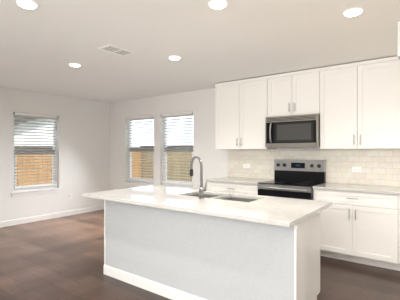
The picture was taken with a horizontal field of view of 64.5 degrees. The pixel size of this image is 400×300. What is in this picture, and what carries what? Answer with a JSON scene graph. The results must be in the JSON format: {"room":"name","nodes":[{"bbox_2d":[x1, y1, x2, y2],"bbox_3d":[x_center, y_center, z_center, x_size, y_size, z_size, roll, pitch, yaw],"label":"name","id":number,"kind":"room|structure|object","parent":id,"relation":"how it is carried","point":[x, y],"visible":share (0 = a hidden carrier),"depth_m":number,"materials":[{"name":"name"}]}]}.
{"room":"kitchen","nodes":[
{"label":"kitchen","id":0,"kind":"room"},
{"bbox_2d":[0,87,109,221],"bbox_3d":[-4.437,0.112,4.604,0.150,2.505,7.750,0,0,37],"label":"wall","id":1,"kind":"structure","parent":0,"point":[83,145],"depth_m":6.64,"materials":[{"name":"paint"}]},
{"bbox_2d":[11,115,60,196],"bbox_3d":[-3.214,0.060,6.212,0.175,1.558,0.950,0,0,37],"label":"window","id":2,"kind":"structure","parent":1,"relation":"in","point":[36,190],"depth_m":6.21,"materials":[{"name":"white plastic"}]},
{"bbox_2d":[13,112,56,188],"bbox_3d":[-3.200,-0.009,6.201,0.064,1.418,0.818,0,0,37],"label":"window blind","id":3,"kind":"object","parent":2,"relation":"attached to","point":[37,116],"visible":1,"depth_m":6.17,"materials":[{"name":"white plastic"}]},
{"bbox_2d":[0,205,103,227],"bbox_3d":[-4.420,1.312,4.488,0.014,0.104,7.585,0,0,37],"label":"baseboard","id":4,"kind":"structure","parent":1,"relation":"attached to","point":[43,217],"depth_m":6.34,"materials":[{"name":"white wood"}]},
{"bbox_2d":[0,209,399,299],"bbox_3d":[-1.378,1.424,2.224,7.900,0.120,7.900,0,0,37],"label":"floor","id":5,"kind":"structure","parent":0,"point":[60,258],"depth_m":3.59,"materials":[{"name":"brown wood"}]},
{"bbox_2d":[104,200,319,299],"bbox_3d":[0.030,0.925,3.159,2.186,0.879,0.755,0,0,37],"label":"kitchen island","id":6,"kind":"object","parent":5,"relation":"on","point":[174,243],"depth_m":2.71,"materials":[{"name":"paint"}]},
{"bbox_2d":[82,185,331,227],"bbox_3d":[-0.038,0.469,3.100,2.277,0.030,1.022,0,0,37],"label":"island countertop","id":7,"kind":"structure","parent":6,"relation":"on","point":[284,212],"depth_m":2.72,"materials":[{"name":"white stone"}]},
{"bbox_2d":[190,156,205,199],"bbox_3d":[-0.035,0.250,3.123,0.228,0.408,0.119,0,0,37],"label":"faucet","id":8,"kind":"object","parent":7,"relation":"on","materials":[{"name":"silver metal"}]},
{"bbox_2d":[190,192,257,199],"bbox_3d":[0.210,0.590,3.195,0.852,0.235,0.397,0,0,37],"label":"sink","id":9,"kind":"object","parent":7,"relation":"in","point":[215,194],"depth_m":3.28,"materials":[{"name":"silver metal"}]},
{"bbox_2d":[206,177,273,194],"bbox_3d":[0.643,0.909,5.046,0.919,0.910,0.636,0,0,37],"label":"base cabinet","id":10,"kind":"object","parent":5,"relation":"on","point":[236,185],"visible":0.17,"depth_m":4.86,"materials":[{"name":"white wood"}]},
{"bbox_2d":[257,159,325,199],"bbox_3d":[1.294,0.748,4.506,0.760,1.232,0.721,0,0,37],"label":"range","id":11,"kind":"object","parent":5,"relation":"on","point":[297,179],"visible":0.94,"depth_m":4.55,"materials":[{"name":"silver metal"}]},
{"bbox_2d":[313,190,399,270],"bbox_3d":[2.036,0.925,4.028,0.992,0.879,0.600,0,0,37],"label":"base cabinet","id":12,"kind":"object","parent":5,"relation":"on","point":[359,223],"depth_m":3.76,"materials":[{"name":"white wood"}]},
{"bbox_2d":[313,182,399,193],"bbox_3d":[2.377,0.469,3.758,1.862,0.030,0.625,0,0,37],"label":"countertop","id":13,"kind":"structure","parent":12,"relation":"on","point":[325,186],"depth_m":3.91,"materials":[{"name":"white stone"}]},
{"bbox_2d":[0,0,399,102],"bbox_3d":[-1.378,-1.201,2.224,7.900,0.120,7.900,0,0,37],"label":"ceiling","id":14,"kind":"structure","parent":0,"point":[44,44],"depth_m":3.31,"materials":[{"name":"paint"}]},
{"bbox_2d":[17,0,37,8],"bbox_3d":[-1.340,-1.134,2.458,0.144,0.014,0.144,0,0,37],"label":"recessed light","id":15,"kind":"object","parent":14,"relation":"in","point":[27,4],"visible":1,"depth_m":2.44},
{"bbox_2d":[69,63,80,66],"bbox_3d":[-1.655,-1.134,4.192,0.144,0.014,0.144,0,0,37],"label":"recessed light","id":16,"kind":"object","parent":14,"relation":"in","point":[74,64],"visible":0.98,"depth_m":4.17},
{"bbox_2d":[97,44,134,55],"bbox_3d":[-0.944,-1.135,3.598,0.220,0.012,0.360,0,0,37],"label":"ceiling vent","id":17,"kind":"object","parent":14,"relation":"in","point":[113,49],"visible":1,"depth_m":3.58,"materials":[{"name":"white metal"}]},
{"bbox_2d":[169,56,180,59],"bbox_3d":[-0.309,-1.134,3.872,0.144,0.014,0.144,0,0,37],"label":"recessed light","id":18,"kind":"object","parent":14,"relation":"in","point":[174,57],"visible":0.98,"depth_m":3.85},
{"bbox_2d":[209,0,226,8],"bbox_3d":[0.139,-1.134,2.458,0.144,0.014,0.144,0,0,37],"label":"recessed light","id":19,"kind":"object","parent":14,"relation":"in","point":[217,4],"visible":1,"depth_m":2.44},
{"bbox_2d":[343,8,362,16],"bbox_3d":[1.255,-1.134,2.601,0.144,0.014,0.144,0,0,37],"label":"recessed light","id":20,"kind":"object","parent":14,"relation":"in","point":[353,12],"visible":0.98,"depth_m":2.58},
{"bbox_2d":[110,88,319,189],"bbox_3d":[0.942,0.112,5.328,7.600,2.505,0.150,0,0,37],"label":"wall","id":21,"kind":"structure","parent":0,"point":[200,104],"depth_m":6.43,"materials":[{"name":"paint"}]},
{"bbox_2d":[123,118,154,186],"bbox_3d":[-1.304,0.010,6.984,0.980,1.538,0.175,0,0,37],"label":"window","id":22,"kind":"structure","parent":21,"relation":"in","point":[134,183],"depth_m":7.07,"materials":[{"name":"white plastic"}]},
{"bbox_2d":[126,115,153,181],"bbox_3d":[-1.314,-0.049,6.970,0.848,1.418,0.065,0,0,37],"label":"window blind","id":23,"kind":"object","parent":22,"relation":"attached to","point":[148,117],"visible":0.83,"depth_m":6.95,"materials":[{"name":"white plastic"}]},
{"bbox_2d":[158,114,193,188],"bbox_3d":[-0.442,0.010,6.341,0.930,1.538,0.175,0,0,37],"label":"window","id":24,"kind":"structure","parent":21,"relation":"in","point":[173,185],"depth_m":6.45,"materials":[{"name":"white plastic"}]},
{"bbox_2d":[162,111,192,184],"bbox_3d":[-0.453,-0.049,6.327,0.798,1.418,0.065,0,0,37],"label":"window blind","id":25,"kind":"object","parent":24,"relation":"attached to","point":[182,114],"visible":0.85,"depth_m":6.30,"materials":[{"name":"white plastic"}]},
{"bbox_2d":[215,76,275,148],"bbox_3d":[0.720,-0.578,5.171,0.943,1.101,0.364,0,0,37],"label":"upper cabinet","id":26,"kind":"object","parent":21,"relation":"attached to","point":[240,110],"visible":0.98,"depth_m":5.03,"materials":[{"name":"white wood"}]},
{"bbox_2d":[267,68,319,116],"bbox_3d":[1.407,-0.818,4.658,0.768,0.620,0.364,0,0,37],"label":"upper cabinet","id":27,"kind":"object","parent":21,"relation":"attached to","point":[294,93],"visible":0.88,"depth_m":4.52,"materials":[{"name":"white wood"}]},
{"bbox_2d":[265,114,319,147],"bbox_3d":[1.377,-0.278,4.617,0.760,0.453,0.464,0,0,37],"label":"over-the-range microwave","id":28,"kind":"object","parent":27,"relation":"attached to","point":[296,131],"visible":0.94,"depth_m":4.45,"materials":[{"name":"silver metal"}]},
{"bbox_2d":[227,149,399,186],"bbox_3d":[1.891,0.229,4.519,3.510,0.510,0.010,0,0,37],"label":"tile backsplash","id":29,"kind":"structure","parent":21,"relation":"attached to","point":[380,167],"depth_m":4.48,"materials":[{"name":"beige tile"}]},
{"bbox_2d":[352,167,361,171],"bbox_3d":[2.138,0.254,4.323,0.115,0.070,0.008,0,0,37],"label":"outlet","id":30,"kind":"object","parent":29,"relation":"attached to","point":[356,169],"visible":1,"depth_m":4.32,"materials":[{"name":"white plastic"}]},
{"bbox_2d":[320,56,399,148],"bbox_3d":[2.088,-0.578,4.149,0.929,1.101,0.364,0,0,37],"label":"upper cabinet","id":31,"kind":"object","parent":21,"relation":"attached to","point":[359,105],"visible":1,"depth_m":4.00,"materials":[{"name":"white wood"}]},
{"bbox_2d":[398,22,399,59],"bbox_3d":[2.458,-0.991,2.382,1.643,0.300,0.155,0,0,37],"label":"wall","id":32,"kind":"structure","parent":0,"point":[399,40],"depth_m":2.81,"materials":[{"name":"paint"}]},
{"label":"outside","id":33,"kind":"structure","parent":0,"visible":0},
{"bbox_3d":[-2.147,1.814,7.543,80.000,0.200,80.000,0,0,37],"label":"ground","id":34,"kind":"structure","parent":33,"visible":0},
{"bbox_2d":[15,117,52,145],"bbox_3d":[-9.791,-0.188,15.690,10.900,3.804,6.400,0,0,37],"label":"house","id":35,"kind":"structure","parent":34,"relation":"on","point":[33,131],"depth_m":12.00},
{"bbox_2d":[15,145,192,185],"bbox_3d":[-1.025,0.749,1.927,15.520,1.930,16.346,0,0,37],"label":"fence","id":36,"kind":"object","parent":34,"relation":"on","point":[42,166],"depth_m":11.49,"materials":[{"name":"brown wood"}]}
]}

